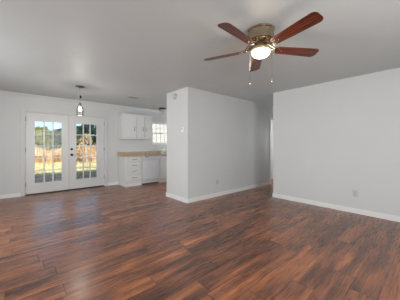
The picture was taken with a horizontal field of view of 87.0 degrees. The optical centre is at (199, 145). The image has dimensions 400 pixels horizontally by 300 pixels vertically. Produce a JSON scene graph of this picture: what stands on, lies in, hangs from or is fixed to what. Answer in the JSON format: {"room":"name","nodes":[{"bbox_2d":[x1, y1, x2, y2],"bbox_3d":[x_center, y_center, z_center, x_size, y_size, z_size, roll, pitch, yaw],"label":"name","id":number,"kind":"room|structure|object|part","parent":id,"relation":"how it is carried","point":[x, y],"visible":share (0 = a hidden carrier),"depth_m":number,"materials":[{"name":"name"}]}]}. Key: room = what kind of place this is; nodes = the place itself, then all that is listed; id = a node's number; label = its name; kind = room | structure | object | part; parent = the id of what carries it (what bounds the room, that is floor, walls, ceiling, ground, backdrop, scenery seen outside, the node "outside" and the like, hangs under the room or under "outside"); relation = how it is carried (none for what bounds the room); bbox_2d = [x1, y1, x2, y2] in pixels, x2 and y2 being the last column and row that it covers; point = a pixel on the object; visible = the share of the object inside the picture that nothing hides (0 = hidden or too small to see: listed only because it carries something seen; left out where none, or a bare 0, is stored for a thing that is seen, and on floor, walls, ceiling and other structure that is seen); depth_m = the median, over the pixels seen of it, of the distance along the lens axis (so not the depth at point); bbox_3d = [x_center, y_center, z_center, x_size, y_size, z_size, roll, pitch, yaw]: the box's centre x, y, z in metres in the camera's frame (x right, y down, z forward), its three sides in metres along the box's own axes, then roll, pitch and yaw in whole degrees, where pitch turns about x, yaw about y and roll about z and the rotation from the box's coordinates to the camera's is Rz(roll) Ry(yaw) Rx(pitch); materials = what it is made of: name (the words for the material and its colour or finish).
{"room":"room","nodes":[
{"label":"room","id":0,"kind":"room"},
{"bbox_2d":[0,94,166,194],"bbox_3d":[-2.193,-0.009,6.922,10.800,2.440,0.150,0,0,-42],"label":"wall","id":1,"kind":"structure","parent":0,"point":[10,105],"depth_m":5.14,"materials":[{"name":"paint"}]},
{"bbox_2d":[0,182,117,198],"bbox_3d":[-4.298,1.167,4.947,4.730,0.088,0.014,0,0,-42],"label":"baseboard","id":2,"kind":"structure","parent":1,"relation":"attached to","point":[110,183],"depth_m":4.91,"materials":[{"name":"white wood"}]},
{"bbox_2d":[21,108,107,195],"bbox_3d":[-3.545,0.159,5.689,1.980,2.105,0.203,0,0,-42],"label":"door","id":3,"kind":"structure","parent":1,"relation":"in","point":[68,120],"depth_m":5.60,"materials":[{"name":"paint"}]},
{"bbox_3d":[-3.879,0.190,5.384,0.900,1.990,0.044,0,0,-42],"label":"french door","id":4,"kind":"part","parent":3,"relation":"part of","materials":[{"name":"white wood"}]},
{"bbox_3d":[-3.873,0.171,5.389,0.641,1.614,0.060,0,0,-42],"label":"glazing frame","id":5,"kind":"part","parent":3,"relation":"part of","materials":[{"name":"white wood"}]},
{"bbox_3d":[-3.203,0.190,5.983,0.900,1.990,0.044,0,0,-42],"label":"french door","id":6,"kind":"part","parent":3,"relation":"part of","materials":[{"name":"white wood"}]},
{"bbox_3d":[-3.213,0.171,5.974,0.604,1.614,0.060,0,0,-42],"label":"glazing frame","id":7,"kind":"part","parent":3,"relation":"part of","materials":[{"name":"white wood"}]},
{"bbox_2d":[0,91,166,112],"bbox_3d":[-3.175,-1.196,5.919,7.700,0.065,0.050,0,0,-42],"label":"trim","id":8,"kind":"structure","parent":1,"relation":"attached to","point":[1,92],"depth_m":5.67,"materials":[{"name":"paint"}]},
{"bbox_2d":[118,113,135,138],"bbox_3d":[-2.247,-0.579,6.529,0.437,0.770,0.363,0,0,-42],"label":"upper cabinet","id":9,"kind":"object","parent":1,"relation":"attached to","point":[126,122],"visible":1,"depth_m":6.40,"materials":[{"name":"white wood"}]},
{"bbox_3d":[-2.151,-0.579,6.431,0.401,0.710,0.021,0,0,-42],"label":"door","id":10,"kind":"part","parent":9,"relation":"part of","materials":[{"name":"white wood"}]},
{"bbox_2d":[136,114,151,139],"bbox_3d":[-1.875,-0.579,6.859,0.554,0.770,0.363,0,0,-42],"label":"upper cabinet","id":11,"kind":"object","parent":1,"relation":"attached to","point":[143,122],"visible":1,"depth_m":6.76,"materials":[{"name":"white wood"}]},
{"bbox_3d":[-1.884,-0.579,6.667,0.264,0.710,0.021,0,0,-42],"label":"door","id":12,"kind":"part","parent":11,"relation":"part of","materials":[{"name":"white wood"}]},
{"bbox_3d":[-1.686,-0.579,6.843,0.251,0.710,0.021,0,0,-42],"label":"door","id":13,"kind":"part","parent":11,"relation":"part of","materials":[{"name":"white wood"}]},
{"bbox_2d":[151,122,166,144],"bbox_3d":[-1.412,-0.418,7.594,0.820,0.802,0.180,0,0,-42],"label":"window","id":14,"kind":"structure","parent":1,"relation":"in","point":[156,143],"depth_m":7.54,"materials":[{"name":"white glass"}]},
{"bbox_3d":[-1.422,-0.254,7.605,0.710,0.380,0.030,0,0,-42],"label":"sash","id":15,"kind":"part","parent":14,"relation":"part of","materials":[{"name":"white"}]},
{"bbox_2d":[0,179,399,299],"bbox_3d":[0.662,1.271,3.700,10.800,0.120,8.760,0,0,-42],"label":"floor","id":16,"kind":"structure","parent":0,"point":[112,242],"depth_m":2.50,"materials":[{"name":"brown wood"}]},
{"bbox_2d":[118,156,141,186],"bbox_3d":[-2.128,0.775,6.431,0.510,0.872,0.639,0,0,-42],"label":"base cabinet","id":17,"kind":"object","parent":16,"relation":"on","point":[129,168],"visible":0.99,"depth_m":6.24,"materials":[{"name":"white wood"}]},
{"bbox_3d":[-2.150,1.169,6.454,0.508,0.085,0.576,0,0,-42],"label":"trim","id":18,"kind":"part","parent":17,"relation":"part of","materials":[{"name":"white wood"}]},
{"bbox_3d":[-1.939,0.961,6.239,0.425,0.180,0.029,0,0,-42],"label":"drawer","id":19,"kind":"part","parent":17,"relation":"part of","materials":[{"name":"white wood"}]},
{"bbox_3d":[-1.939,0.768,6.239,0.425,0.155,0.029,0,0,-42],"label":"drawer","id":20,"kind":"part","parent":17,"relation":"part of","materials":[{"name":"white wood"}]},
{"bbox_3d":[-1.939,0.594,6.239,0.425,0.145,0.029,0,0,-42],"label":"drawer","id":21,"kind":"part","parent":17,"relation":"part of","materials":[{"name":"white wood"}]},
{"bbox_3d":[-1.939,0.431,6.239,0.425,0.130,0.029,0,0,-42],"label":"drawer","id":22,"kind":"part","parent":17,"relation":"part of","materials":[{"name":"white wood"}]},
{"bbox_2d":[142,156,158,184],"bbox_3d":[-1.720,0.777,6.811,0.594,0.868,0.604,0,0,-42],"label":"dishwasher","id":23,"kind":"object","parent":16,"relation":"on","point":[150,164],"visible":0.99,"depth_m":6.58,"materials":[{"name":"white metal"}]},
{"bbox_3d":[-1.548,1.126,6.617,0.588,0.080,0.022,0,0,-42],"label":"kick plate","id":24,"kind":"part","parent":23,"relation":"part of","materials":[{"name":"white metal"}]},
{"bbox_3d":[-1.540,0.397,6.608,0.588,0.104,0.046,0,0,-42],"label":"control panel","id":25,"kind":"part","parent":23,"relation":"part of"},
{"bbox_2d":[159,156,166,182],"bbox_3d":[-1.153,0.775,7.302,0.896,0.872,0.629,0,0,-42],"label":"base cabinet","id":26,"kind":"object","parent":16,"relation":"on","point":[162,159],"visible":0.25,"depth_m":6.89,"materials":[{"name":"white wood"}]},
{"bbox_3d":[-1.135,0.806,6.957,0.400,0.550,0.021,0,0,-42],"label":"door","id":27,"kind":"part","parent":26,"relation":"part of","materials":[{"name":"white wood"}]},
{"bbox_3d":[-0.454,0.775,7.921,0.964,0.872,0.631,0,0,-42],"label":"base cabinet","id":28,"kind":"object","parent":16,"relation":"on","visible":0},
{"bbox_2d":[117,151,166,156],"bbox_3d":[-1.226,0.268,7.262,2.998,0.138,0.617,0,0,-42],"label":"countertop","id":29,"kind":"structure","parent":28,"relation":"on","point":[131,153],"depth_m":6.80,"materials":[{"name":"stone"}]},
{"bbox_2d":[0,0,399,109],"bbox_3d":[0.662,-1.289,3.700,10.800,0.120,8.760,0,0,-42],"label":"ceiling","id":30,"kind":"structure","parent":0,"point":[147,50],"depth_m":2.59,"materials":[{"name":"paint"}]},
{"bbox_2d":[76,85,83,110],"bbox_3d":[-2.503,-0.923,4.394,0.170,0.612,0.170,0,0,-42],"label":"pendant lamp","id":31,"kind":"object","parent":30,"relation":"hanging from","point":[77,86],"visible":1,"depth_m":4.38,"materials":[{"name":"white glass"}]},
{"bbox_2d":[158,108,166,112],"bbox_3d":[-1.229,-1.137,6.995,0.300,0.183,0.300,0,0,-42],"label":"flush ceiling light","id":32,"kind":"object","parent":30,"relation":"attached to","point":[162,110],"visible":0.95,"depth_m":6.91,"materials":[{"name":"white glass"}]},
{"bbox_2d":[204,12,322,84],"bbox_3d":[0.626,-0.939,2.219,1.244,0.581,1.280,0,0,-42],"label":"ceiling fan","id":33,"kind":"object","parent":30,"relation":"hanging from","point":[259,38],"visible":1,"depth_m":2.15,"materials":[{"name":"brown wood"}]},
{"bbox_3d":[0.272,-1.032,2.446,0.479,0.037,0.136,0,0,27],"label":"blade","id":34,"kind":"part","parent":33,"relation":"part of","materials":[{"name":"brown wood"}]},
{"bbox_3d":[0.351,-1.032,1.954,0.136,0.037,0.479,0,0,45],"label":"blade","id":35,"kind":"part","parent":33,"relation":"part of","materials":[{"name":"brown wood"}]},
{"bbox_3d":[0.716,-1.032,2.674,0.136,0.037,0.479,0,0,9],"label":"blade","id":36,"kind":"part","parent":33,"relation":"part of","materials":[{"name":"brown wood"}]},
{"bbox_3d":[0.650,-0.970,2.255,0.204,0.067,0.204,0,0,-42],"label":"lamp shade","id":37,"kind":"part","parent":33,"relation":"part of","materials":[{"name":"white glass"}]},
{"bbox_3d":[1.069,-1.032,2.322,0.479,0.037,0.136,0,0,-9],"label":"blade","id":38,"kind":"part","parent":33,"relation":"part of","materials":[{"name":"brown wood"}]},
{"bbox_3d":[0.844,-1.032,1.877,0.136,0.037,0.479,0,0,-27],"label":"blade","id":39,"kind":"part","parent":33,"relation":"part of","materials":[{"name":"brown wood"}]},
{"bbox_2d":[167,87,272,198],"bbox_3d":[1.521,-0.009,6.526,5.466,2.440,0.810,0,0,-42],"label":"wall partition","id":40,"kind":"structure","parent":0,"point":[224,138],"depth_m":4.96,"materials":[{"name":"paint"}]},
{"bbox_2d":[166,181,269,202],"bbox_3d":[1.516,1.167,6.521,5.480,0.088,0.838,0,0,-42],"label":"baseboard","id":41,"kind":"structure","parent":40,"relation":"attached to","point":[179,198],"depth_m":4.94,"materials":[{"name":"white wood"}]},
{"bbox_2d":[270,117,272,183],"bbox_3d":[2.224,0.161,7.208,0.960,2.100,0.931,0,0,-42],"label":"door","id":42,"kind":"structure","parent":40,"relation":"in","point":[271,118],"depth_m":7.38,"materials":[{"name":"white wood"}]},
{"bbox_2d":[273,68,399,215],"bbox_3d":[4.559,-0.009,4.479,3.634,2.440,4.457,0,0,-42],"label":"wall","id":43,"kind":"structure","parent":0,"point":[332,140],"depth_m":3.89,"materials":[{"name":"paint"}]},
{"bbox_2d":[272,193,399,221],"bbox_3d":[4.549,1.167,4.480,3.648,0.088,4.471,0,0,-42],"label":"baseboard","id":44,"kind":"structure","parent":43,"relation":"attached to","point":[322,204],"depth_m":3.89,"materials":[{"name":"white wood"}]},
{"bbox_2d":[353,190,357,196],"bbox_3d":[2.767,0.856,3.755,0.010,0.116,0.072,0,0,-42],"label":"wall outlet","id":45,"kind":"object","parent":43,"relation":"attached to","point":[355,192],"visible":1,"depth_m":3.75,"materials":[{"name":"plastic"}]},
{"label":"outside","id":46,"kind":"structure","parent":0,"visible":0},
{"bbox_2d":[35,160,95,182],"bbox_3d":[-13.604,0.844,60.580,150.000,1.228,95.280,0,0,-42],"label":"ground","id":47,"kind":"structure","parent":46,"point":[79,175],"depth_m":9.63,"materials":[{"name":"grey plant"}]},
{"bbox_2d":[35,128,51,149],"bbox_3d":[-17.427,-0.275,21.971,3.958,3.214,4.218,0,0,-42],"label":"tree","id":48,"kind":"object","parent":47,"relation":"on","point":[40,137],"visible":0.23,"depth_m":21.93,"materials":[{"name":"green plant"}]},
{"bbox_2d":[35,131,60,149],"bbox_3d":[-16.919,-0.145,23.708,3.864,2.867,3.881,0,0,-42],"label":"leafy tree","id":49,"kind":"object","parent":47,"relation":"on","point":[50,136],"visible":0.23,"depth_m":23.37,"materials":[{"name":"green plant"}]},
{"bbox_2d":[35,126,60,135],"bbox_3d":[-21.495,-0.760,28.864,5.278,3.834,5.136,0,0,-42],"label":"tree","id":50,"kind":"object","parent":47,"relation":"on","point":[38,127],"visible":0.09,"depth_m":28.58,"materials":[{"name":"green plant"}]},
{"bbox_2d":[35,146,95,162],"bbox_3d":[-12.104,0.679,21.335,10.343,1.522,6.433,0,0,-42],"label":"dry brush","id":51,"kind":"object","parent":47,"relation":"on","point":[38,150],"visible":0.29,"depth_m":18.21,"materials":[{"name":"plant"}]},
{"bbox_2d":[35,161,95,174],"bbox_3d":[-8.225,1.324,14.501,7.546,0.270,8.089,0,0,-42],"label":"dry grass","id":52,"kind":"structure","parent":47,"relation":"on","point":[93,163],"depth_m":12.83,"materials":[{"name":"plant"}]},
{"bbox_2d":[48,128,85,147],"bbox_3d":[-15.663,-0.553,24.991,4.450,3.671,4.574,0,0,-42],"label":"leafy tree","id":53,"kind":"object","parent":47,"relation":"on","point":[59,131],"visible":0.12,"depth_m":24.10,"materials":[{"name":"green plant"}]},
{"bbox_2d":[76,124,95,146],"bbox_3d":[-14.026,-0.862,26.219,4.513,4.305,4.589,0,0,-42],"label":"evergreen tree","id":54,"kind":"object","parent":47,"relation":"on","point":[86,128],"visible":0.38,"depth_m":25.67,"materials":[{"name":"green plant"}]},
{"bbox_2d":[76,134,95,161],"bbox_3d":[-9.343,0.250,17.289,1.962,2.616,1.899,0,0,-42],"label":"tree","id":55,"kind":"object","parent":47,"relation":"on","point":[86,137],"visible":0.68,"depth_m":17.07,"materials":[{"name":"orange plant"}]}
]}

